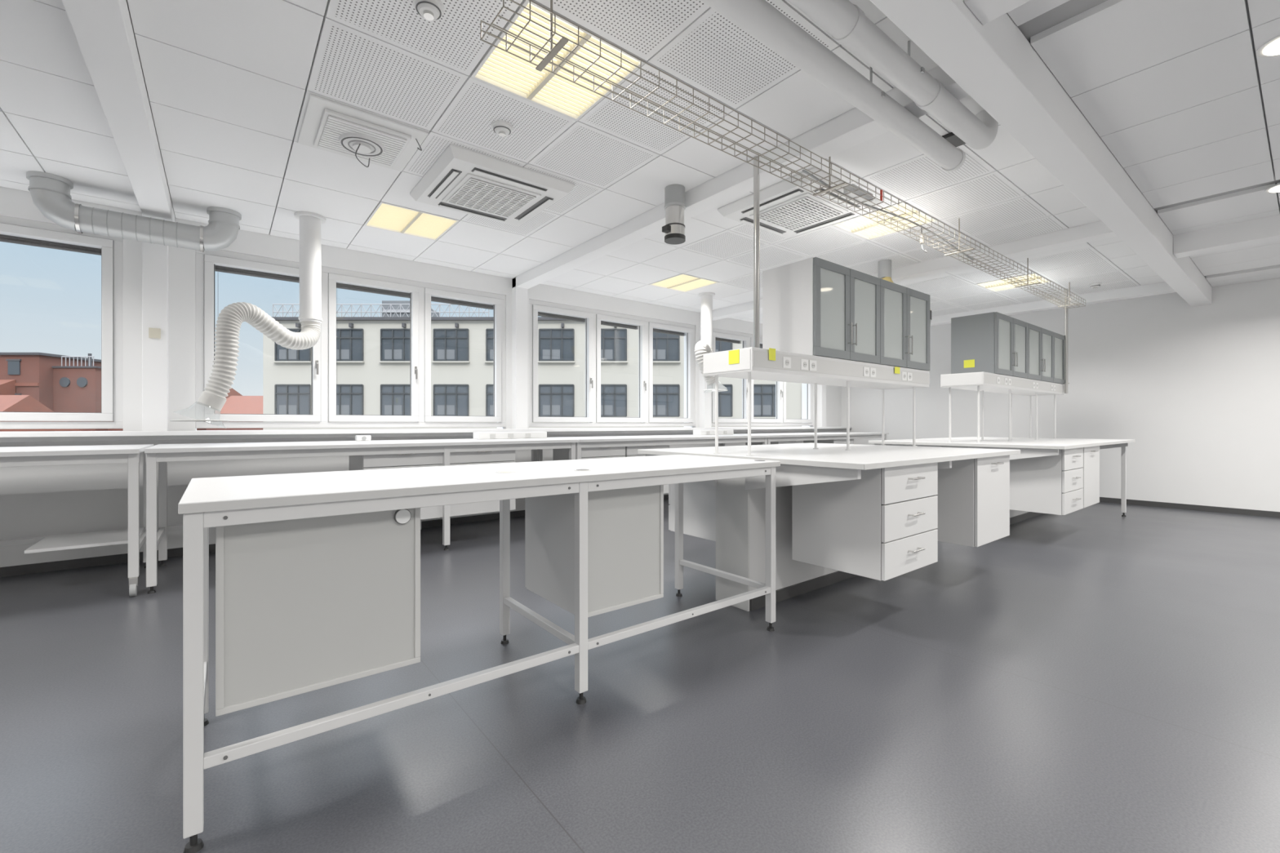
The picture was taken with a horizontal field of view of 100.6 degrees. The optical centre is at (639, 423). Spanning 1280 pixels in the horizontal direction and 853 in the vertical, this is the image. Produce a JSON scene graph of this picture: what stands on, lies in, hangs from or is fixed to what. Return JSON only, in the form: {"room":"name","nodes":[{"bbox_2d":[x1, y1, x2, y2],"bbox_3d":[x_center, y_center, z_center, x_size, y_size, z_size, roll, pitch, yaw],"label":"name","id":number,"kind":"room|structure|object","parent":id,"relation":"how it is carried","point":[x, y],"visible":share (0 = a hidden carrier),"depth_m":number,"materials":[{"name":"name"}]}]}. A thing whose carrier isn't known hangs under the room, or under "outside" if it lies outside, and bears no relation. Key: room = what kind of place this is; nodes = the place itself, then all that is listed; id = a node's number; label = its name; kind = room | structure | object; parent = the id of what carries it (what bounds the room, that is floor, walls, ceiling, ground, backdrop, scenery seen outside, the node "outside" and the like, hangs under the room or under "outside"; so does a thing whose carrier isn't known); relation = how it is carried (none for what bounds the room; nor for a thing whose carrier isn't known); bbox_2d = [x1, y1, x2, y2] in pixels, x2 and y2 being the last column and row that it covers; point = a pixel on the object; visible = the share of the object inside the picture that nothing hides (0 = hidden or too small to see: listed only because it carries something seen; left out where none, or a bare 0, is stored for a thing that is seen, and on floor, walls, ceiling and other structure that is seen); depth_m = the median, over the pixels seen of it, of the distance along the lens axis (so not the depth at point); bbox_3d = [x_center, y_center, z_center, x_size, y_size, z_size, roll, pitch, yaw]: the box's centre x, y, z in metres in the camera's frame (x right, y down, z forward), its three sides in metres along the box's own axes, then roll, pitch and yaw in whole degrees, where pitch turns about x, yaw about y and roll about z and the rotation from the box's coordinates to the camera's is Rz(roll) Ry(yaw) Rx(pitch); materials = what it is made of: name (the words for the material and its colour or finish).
{"room":"laboratory","nodes":[
{"label":"laboratory","id":0,"kind":"room"},
{"bbox_2d":[0,186,841,567],"bbox_3d":[-1.651,-0.400,6.214,14.300,3.000,0.395,0,0,-38],"label":"wall","id":1,"kind":"structure","parent":0,"point":[159,281],"depth_m":4.39,"materials":[{"name":"paint"}]},
{"bbox_2d":[0,215,123,429],"bbox_3d":[-5.238,-0.730,3.392,2.810,1.540,0.228,0,0,-38],"label":"window","id":2,"kind":"structure","parent":1,"relation":"in","point":[12,229],"depth_m":4.14,"materials":[{"name":"white plastic"}]},
{"bbox_2d":[0,494,668,577],"bbox_3d":[-1.607,1.065,6.149,14.288,0.070,0.012,0,0,-38],"label":"baseboard","id":3,"kind":"structure","parent":1,"relation":"attached to","point":[5,571],"depth_m":4.13,"materials":[{"name":"grey plastic"}]},
{"bbox_2d":[195,249,505,428],"bbox_3d":[-2.697,-0.730,5.394,2.780,1.540,0.228,0,0,-38],"label":"window","id":4,"kind":"structure","parent":1,"relation":"in","point":[324,353],"depth_m":5.12,"materials":[{"name":"white plastic"}]},
{"bbox_2d":[0,426,852,494],"bbox_3d":[-1.541,0.280,6.075,14.300,0.440,0.250,0,0,-38],"label":"window sill","id":5,"kind":"structure","parent":1,"relation":"attached to","point":[50,478],"depth_m":4.44,"materials":[{"name":"white plastic"}]},
{"bbox_2d":[528,298,694,426],"bbox_3d":[-0.286,-0.730,7.294,2.780,1.540,0.228,0,0,-38],"label":"window","id":6,"kind":"structure","parent":1,"relation":"in","point":[593,319],"depth_m":7.01,"materials":[{"name":"white plastic"}]},
{"bbox_2d":[711,328,813,426],"bbox_3d":[2.141,-0.730,9.207,2.780,1.540,0.228,0,0,-38],"label":"window","id":7,"kind":"structure","parent":1,"relation":"in","point":[718,335],"depth_m":8.91,"materials":[{"name":"white plastic"}]},
{"bbox_2d":[0,499,1279,852],"bbox_3d":[1.158,1.160,2.650,14.700,0.120,9.530,0,0,-38],"label":"floor","id":8,"kind":"structure","parent":0,"point":[1094,678],"depth_m":2.00,"materials":[{"name":"plastic"}]},
{"bbox_2d":[0,444,154,596],"bbox_3d":[-4.770,0.630,2.733,3.290,0.940,0.961,0,0,-38],"label":"lab bench","id":9,"kind":"object","parent":8,"relation":"on","point":[135,535],"visible":0.77,"depth_m":3.39,"materials":[{"name":"laminate"}]},
{"bbox_2d":[144,438,577,593],"bbox_3d":[-2.192,0.630,4.765,3.225,0.940,0.961,0,0,-38],"label":"lab bench","id":10,"kind":"object","parent":8,"relation":"on","point":[374,454],"visible":0.62,"depth_m":4.25,"materials":[{"name":"laminate"}]},
{"bbox_2d":[355,435,371,440],"bbox_3d":[-2.578,0.135,4.952,0.120,0.050,0.090,0,0,-38],"label":"socket","id":11,"kind":"object","parent":10,"relation":"on","point":[357,437],"visible":1,"depth_m":4.93,"materials":[{"name":"white plastic"}]},
{"bbox_2d":[473,431,546,439],"bbox_3d":[-1.377,0.125,5.690,0.780,0.070,0.157,0,0,-38],"label":"power strip","id":12,"kind":"object","parent":10,"relation":"on","point":[486,435],"visible":0.99,"depth_m":5.59,"materials":[{"name":"white plastic"}]},
{"bbox_2d":[177,454,780,852],"bbox_3d":[-0.446,0.647,2.392,2.430,0.906,0.781,0,0,-38],"label":"lab table","id":13,"kind":"object","parent":8,"relation":"on","point":[317,575],"visible":1,"depth_m":1.71,"materials":[{"name":"laminate"}]},
{"bbox_2d":[537,434,769,493],"bbox_3d":[0.280,0.630,6.713,3.050,0.940,0.961,0,0,-38],"label":"lab bench","id":14,"kind":"object","parent":8,"relation":"on","point":[603,446],"visible":0.34,"depth_m":5.95,"materials":[{"name":"laminate"}]},
{"bbox_2d":[693,429,733,435],"bbox_3d":[1.058,0.125,7.609,0.680,0.070,0.157,0,0,-38],"label":"channel","id":15,"kind":"object","parent":14,"relation":"on","point":[723,432],"visible":0.98,"depth_m":7.49,"materials":[{"name":"white plastic"}]},
{"bbox_2d":[721,431,888,446],"bbox_3d":[2.778,0.630,8.681,3.290,0.940,0.961,0,0,-38],"label":"lab bench","id":16,"kind":"object","parent":8,"relation":"on","point":[834,437],"visible":0.31,"depth_m":8.32,"materials":[{"name":"laminate"}]},
{"bbox_2d":[637,443,1020,611],"bbox_3d":[1.361,0.644,3.841,2.146,0.912,1.731,0,0,-38],"label":"bench","id":17,"kind":"object","parent":8,"relation":"on","point":[875,512],"visible":0.84,"depth_m":3.15,"materials":[{"name":"laminate"}]},
{"bbox_2d":[702,155,929,456],"bbox_3d":[1.395,-0.755,3.846,2.247,1.884,0.455,0,0,-38],"label":"cabinet unit","id":18,"kind":"object","parent":17,"relation":"on","point":[825,322],"visible":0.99,"depth_m":3.65,"materials":[{"name":"grey metal"}]},
{"bbox_2d":[868,436,1135,524],"bbox_3d":[4.179,0.644,6.062,2.871,0.912,1.731,0,0,-38],"label":"bench","id":19,"kind":"object","parent":8,"relation":"on","point":[1050,476],"visible":0.58,"depth_m":4.88,"materials":[{"name":"laminate"}]},
{"bbox_2d":[940,288,1069,442],"bbox_3d":[4.240,-0.755,6.071,2.664,1.884,0.482,0,0,-38],"label":"cabinet unit","id":20,"kind":"object","parent":19,"relation":"on","point":[993,352],"visible":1,"depth_m":5.64,"materials":[{"name":"grey metal"}]},
{"bbox_2d":[0,0,1279,324],"bbox_3d":[1.158,-1.800,2.650,14.700,0.201,9.530,0,0,-38],"label":"ceiling","id":21,"kind":"structure","parent":0,"point":[1180,92],"depth_m":3.09,"materials":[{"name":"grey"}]},
{"bbox_2d":[62,0,174,222],"bbox_3d":[-2.406,-1.647,2.431,0.170,0.125,4.858,0,0,-38],"label":"beam","id":22,"kind":"structure","parent":21,"relation":"attached to","point":[103,29],"depth_m":2.54,"materials":[{"name":"white paint"}]},
{"bbox_2d":[26,170,241,252],"bbox_3d":[-3.712,-1.526,3.975,1.170,0.345,0.220,0,0,-38],"label":"ventilation duct crossover","id":23,"kind":"object","parent":21,"relation":"attached to","point":[50,193],"visible":1,"depth_m":3.86,"materials":[{"name":"grey plastic"},{"name":"steel"}]},
{"bbox_2d":[169,211,325,422],"bbox_3d":[-2.835,-0.832,3.949,0.310,1.735,1.084,0,0,20],"label":"fume extraction arm","id":24,"kind":"object","parent":21,"relation":"hanging from","point":[230,319],"visible":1,"depth_m":3.98},
{"bbox_2d":[297,93,428,171],"bbox_3d":[-1.646,-1.593,3.147,0.590,0.213,0.590,0,0,-38],"label":"air diffuser","id":25,"kind":"object","parent":21,"relation":"in","point":[327,125],"depth_m":3.06,"materials":[{"name":"white metal"}]},
{"bbox_2d":[364,199,459,240],"bbox_3d":[-1.936,-1.712,4.496,0.607,0.032,0.612,0,0,-38],"label":"ceiling light panel","id":26,"kind":"object","parent":21,"relation":"in","point":[385,215],"depth_m":4.48,"materials":[{"name":"plastic"}]},
{"bbox_2d":[412,0,444,20],"bbox_3d":[-0.856,-1.673,2.152,0.120,0.051,0.120,0,0,-38],"label":"smoke detector","id":27,"kind":"object","parent":21,"relation":"attached to","point":[430,10],"visible":1,"depth_m":2.13,"materials":[{"name":"white plastic"}]},
{"bbox_2d":[409,143,575,226],"bbox_3d":[-1.076,-1.657,3.837,0.880,0.083,0.880,0,0,-38],"label":"air conditioner cassette","id":28,"kind":"object","parent":21,"relation":"attached to","point":[461,180],"visible":1,"depth_m":3.69,"materials":[{"name":"white plastic"}]},
{"bbox_2d":[491,120,512,137],"bbox_3d":[-0.787,-1.673,3.034,0.120,0.051,0.120,0,0,-38],"label":"smoke detector","id":29,"kind":"object","parent":21,"relation":"attached to","point":[502,128],"visible":1,"depth_m":3.01,"materials":[{"name":"white plastic"}]},
{"bbox_2d":[471,0,645,120],"bbox_3d":[-0.401,-1.712,2.549,0.607,0.032,0.612,0,0,-38],"label":"ceiling light panel","id":30,"kind":"object","parent":21,"relation":"in","point":[499,68],"depth_m":2.54,"materials":[{"name":"plastic"}]},
{"bbox_2d":[662,183,685,244],"bbox_3d":[0.244,-1.510,3.833,0.178,0.379,0.156,0,0,-38],"label":"pipe","id":31,"kind":"object","parent":21,"relation":"attached to","point":[673,228],"visible":1,"depth_m":3.78,"materials":[{"name":"grey metal"}]},
{"bbox_2d":[648,272,719,292],"bbox_3d":[0.530,-1.712,6.440,0.607,0.032,0.612,0,0,-38],"label":"ceiling light panel","id":32,"kind":"object","parent":21,"relation":"in","point":[683,282],"depth_m":6.44,"materials":[{"name":"plastic"}]},
{"bbox_2d":[694,292,727,391],"bbox_3d":[0.923,-1.041,6.785,0.405,1.315,0.550,0,0,14],"label":"fume extraction arm","id":33,"kind":"object","parent":21,"relation":"hanging from","point":[704,345],"visible":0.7,"depth_m":6.89},
{"bbox_2d":[511,66,969,288],"bbox_3d":[0.064,-1.647,4.378,0.160,0.125,4.858,0,0,-38],"label":"beam","id":34,"kind":"structure","parent":21,"relation":"attached to","point":[853,127],"depth_m":3.53,"materials":[{"name":"white paint"}]},
{"bbox_2d":[480,0,1085,308],"bbox_3d":[2.412,-1.558,4.218,7.495,0.281,0.220,0,0,-38],"label":"cable tray","id":35,"kind":"object","parent":21,"relation":"attached to","point":[851,192],"visible":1,"depth_m":2.75,"materials":[{"name":"silver metal"}]},
{"bbox_2d":[920,227,927,253],"bbox_3d":[2.446,-1.582,4.584,0.051,0.234,0.059,0,0,0],"label":"hook","id":36,"kind":"object","parent":35,"relation":"hanging from","point":[925,251],"visible":0.77,"depth_m":4.58,"materials":[{"name":"grey metal"}]},
{"bbox_2d":[717,167,881,238],"bbox_3d":[1.230,-1.657,4.127,0.880,0.083,0.880,0,0,-38],"label":"air conditioner cassette","id":37,"kind":"object","parent":21,"relation":"attached to","point":[788,210],"visible":0.91,"depth_m":4.03,"materials":[{"name":"white plastic"}]},
{"bbox_2d":[700,0,965,172],"bbox_3d":[-1.217,-1.579,0.683,7.734,0.240,0.126,0,0,-38],"label":"supply pipe","id":38,"kind":"object","parent":21,"relation":"hanging from","point":[758,18],"depth_m":2.26,"materials":[{"name":"white metal"}]},
{"bbox_2d":[831,200,938,240],"bbox_3d":[2.065,-1.712,4.492,0.607,0.032,0.612,0,0,-38],"label":"ceiling light panel","id":39,"kind":"object","parent":21,"relation":"in","point":[863,227],"depth_m":4.52,"materials":[{"name":"plastic"}]},
{"bbox_2d":[788,0,998,149],"bbox_3d":[-1.101,-1.589,0.552,7.755,0.219,0.126,0,0,-38],"label":"supply pipe","id":40,"kind":"object","parent":21,"relation":"hanging from","point":[846,23],"depth_m":2.25,"materials":[{"name":"white metal"}]},
{"bbox_2d":[878,259,931,327],"bbox_3d":[2.823,-1.359,5.650,0.687,0.679,0.144,0,0,-20],"label":"pipe","id":41,"kind":"object","parent":21,"relation":"hanging from","point":[884,265],"visible":0.1,"depth_m":5.50,"materials":[{"name":"grey metal"}]},
{"bbox_2d":[712,220,1116,320],"bbox_3d":[2.507,-1.647,6.303,0.160,0.125,4.858,0,0,-38],"label":"beam","id":42,"kind":"structure","parent":21,"relation":"attached to","point":[1098,230],"depth_m":5.05,"materials":[{"name":"white"}]},
{"bbox_2d":[964,0,1030,24],"bbox_3d":[2.482,-1.620,0.421,0.180,0.180,3.989,0,0,-38],"label":"crossbeam","id":43,"kind":"object","parent":21,"relation":"attached to","point":[985,11],"visible":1,"depth_m":1.96,"materials":[{"name":"white paint"}]},
{"bbox_2d":[975,271,1052,292],"bbox_3d":[4.508,-1.712,6.417,0.607,0.032,0.612,0,0,-38],"label":"ceiling light panel","id":44,"kind":"object","parent":21,"relation":"in","point":[998,285],"depth_m":6.46,"materials":[{"name":"plastic"}]},
{"bbox_2d":[870,0,1212,306],"bbox_3d":[1.458,-1.600,2.269,14.300,0.220,0.180,0,0,-38],"label":"beam","id":45,"kind":"structure","parent":21,"relation":"attached to","point":[993,62],"depth_m":2.62,"materials":[{"name":"white paint"}]},
{"bbox_2d":[930,281,1176,325],"bbox_3d":[4.941,-1.647,8.222,0.160,0.125,4.858,0,0,-38],"label":"beam","id":46,"kind":"structure","parent":21,"relation":"attached to","point":[1159,288],"depth_m":7.04,"materials":[{"name":"white"}]},
{"bbox_2d":[1088,282,1102,288],"bbox_3d":[5.537,-1.673,6.464,0.120,0.051,0.120,0,0,-38],"label":"smoke detector","id":47,"kind":"object","parent":21,"relation":"attached to","point":[1096,285],"visible":1,"depth_m":6.44,"materials":[{"name":"white plastic"}]},
{"bbox_2d":[1173,214,1279,257],"bbox_3d":[6.126,-1.620,3.293,0.200,0.180,3.989,0,0,-38],"label":"crossbeam","id":48,"kind":"object","parent":21,"relation":"attached to","point":[1264,229],"visible":1,"depth_m":4.55,"materials":[{"name":"white"}]},
{"bbox_2d":[1256,34,1279,57],"bbox_3d":[2.893,-1.698,2.356,0.210,0.013,0.210,0,0,-38],"label":"recessed light","id":49,"kind":"object","parent":21,"relation":"in","point":[1271,48],"visible":1,"depth_m":2.40,"materials":[{"name":"white plastic"}]},
{"bbox_2d":[1264,182,1279,193],"bbox_3d":[4.630,-1.698,3.802,0.210,0.013,0.210,0,0,-38],"label":"recessed light","id":50,"kind":"object","parent":21,"relation":"in","point":[1276,188],"visible":1,"depth_m":3.84,"materials":[{"name":"white plastic"}]},
{"bbox_2d":[942,132,965,146],"bbox_3d":[1.885,-1.687,3.134,0.160,0.024,0.210,0,0,-38],"label":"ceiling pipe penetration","id":51,"kind":"object","parent":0,"point":[951,137],"depth_m":3.13,"materials":[{"name":"grey metal"}]},
{"bbox_2d":[841,277,1279,511],"bbox_3d":[6.852,-0.400,7.138,0.200,3.000,9.530,0,0,-38],"label":"wall","id":52,"kind":"structure","parent":0,"point":[1196,388],"depth_m":7.02,"materials":[{"name":"paint"}]},
{"bbox_2d":[1099,497,1279,518],"bbox_3d":[6.800,1.065,7.033,0.012,0.070,9.030,0,0,-38],"label":"baseboard","id":53,"kind":"structure","parent":52,"relation":"attached to","point":[1134,502],"depth_m":6.72,"materials":[{"name":"grey plastic"}]},
{"label":"outside","id":54,"kind":"structure","parent":0,"visible":0},
{"bbox_3d":[-51.683,15.200,65.583,240.000,0.200,153.000,0,0,-38],"label":"ground","id":55,"kind":"structure","parent":54,"visible":0},
{"bbox_2d":[0,395,80,431],"bbox_3d":[-45.419,6.260,36.000,8.142,17.681,6.600,0,0,0],"label":"townhouse","id":56,"kind":"structure","parent":55,"relation":"on","point":[22,403],"depth_m":35.82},
{"bbox_2d":[0,352,101,411],"bbox_3d":[-61.565,4.744,46.936,31.177,20.713,27.975,0,0,-38],"label":"building","id":57,"kind":"structure","parent":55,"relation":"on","point":[31,374],"depth_m":42.00,"materials":[{"name":"red"}]},
{"bbox_2d":[51,353,107,431],"bbox_3d":[-45.674,4.582,46.950,3.619,21.036,8.100,0,0,0],"label":"townhouse","id":58,"kind":"structure","parent":55,"relation":"on","point":[77,388],"depth_m":43.00,"materials":[{"name":"red brick"}]},
{"bbox_2d":[107,387,242,431],"bbox_3d":[-41.419,5.486,48.500,5.948,19.229,9.600,0,0,0],"label":"townhouse","id":59,"kind":"structure","parent":55,"relation":"on","point":[233,393],"depth_m":49.66,"materials":[{"name":"red brick"}]},
{"bbox_2d":[204,395,262,430],"bbox_3d":[-33.355,6.066,48.000,7.110,18.068,6.600,0,0,0],"label":"townhouse","id":60,"kind":"structure","parent":55,"relation":"on","point":[233,404],"depth_m":45.97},
{"bbox_2d":[262,300,801,430],"bbox_3d":[1.300,3.500,38.850,49.800,23.200,12.300,0,0,0],"label":"facade","id":61,"kind":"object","parent":55,"relation":"on","point":[373,353],"visible":0.18,"depth_m":32.97,"materials":[{"name":"grey paint"}]}
]}

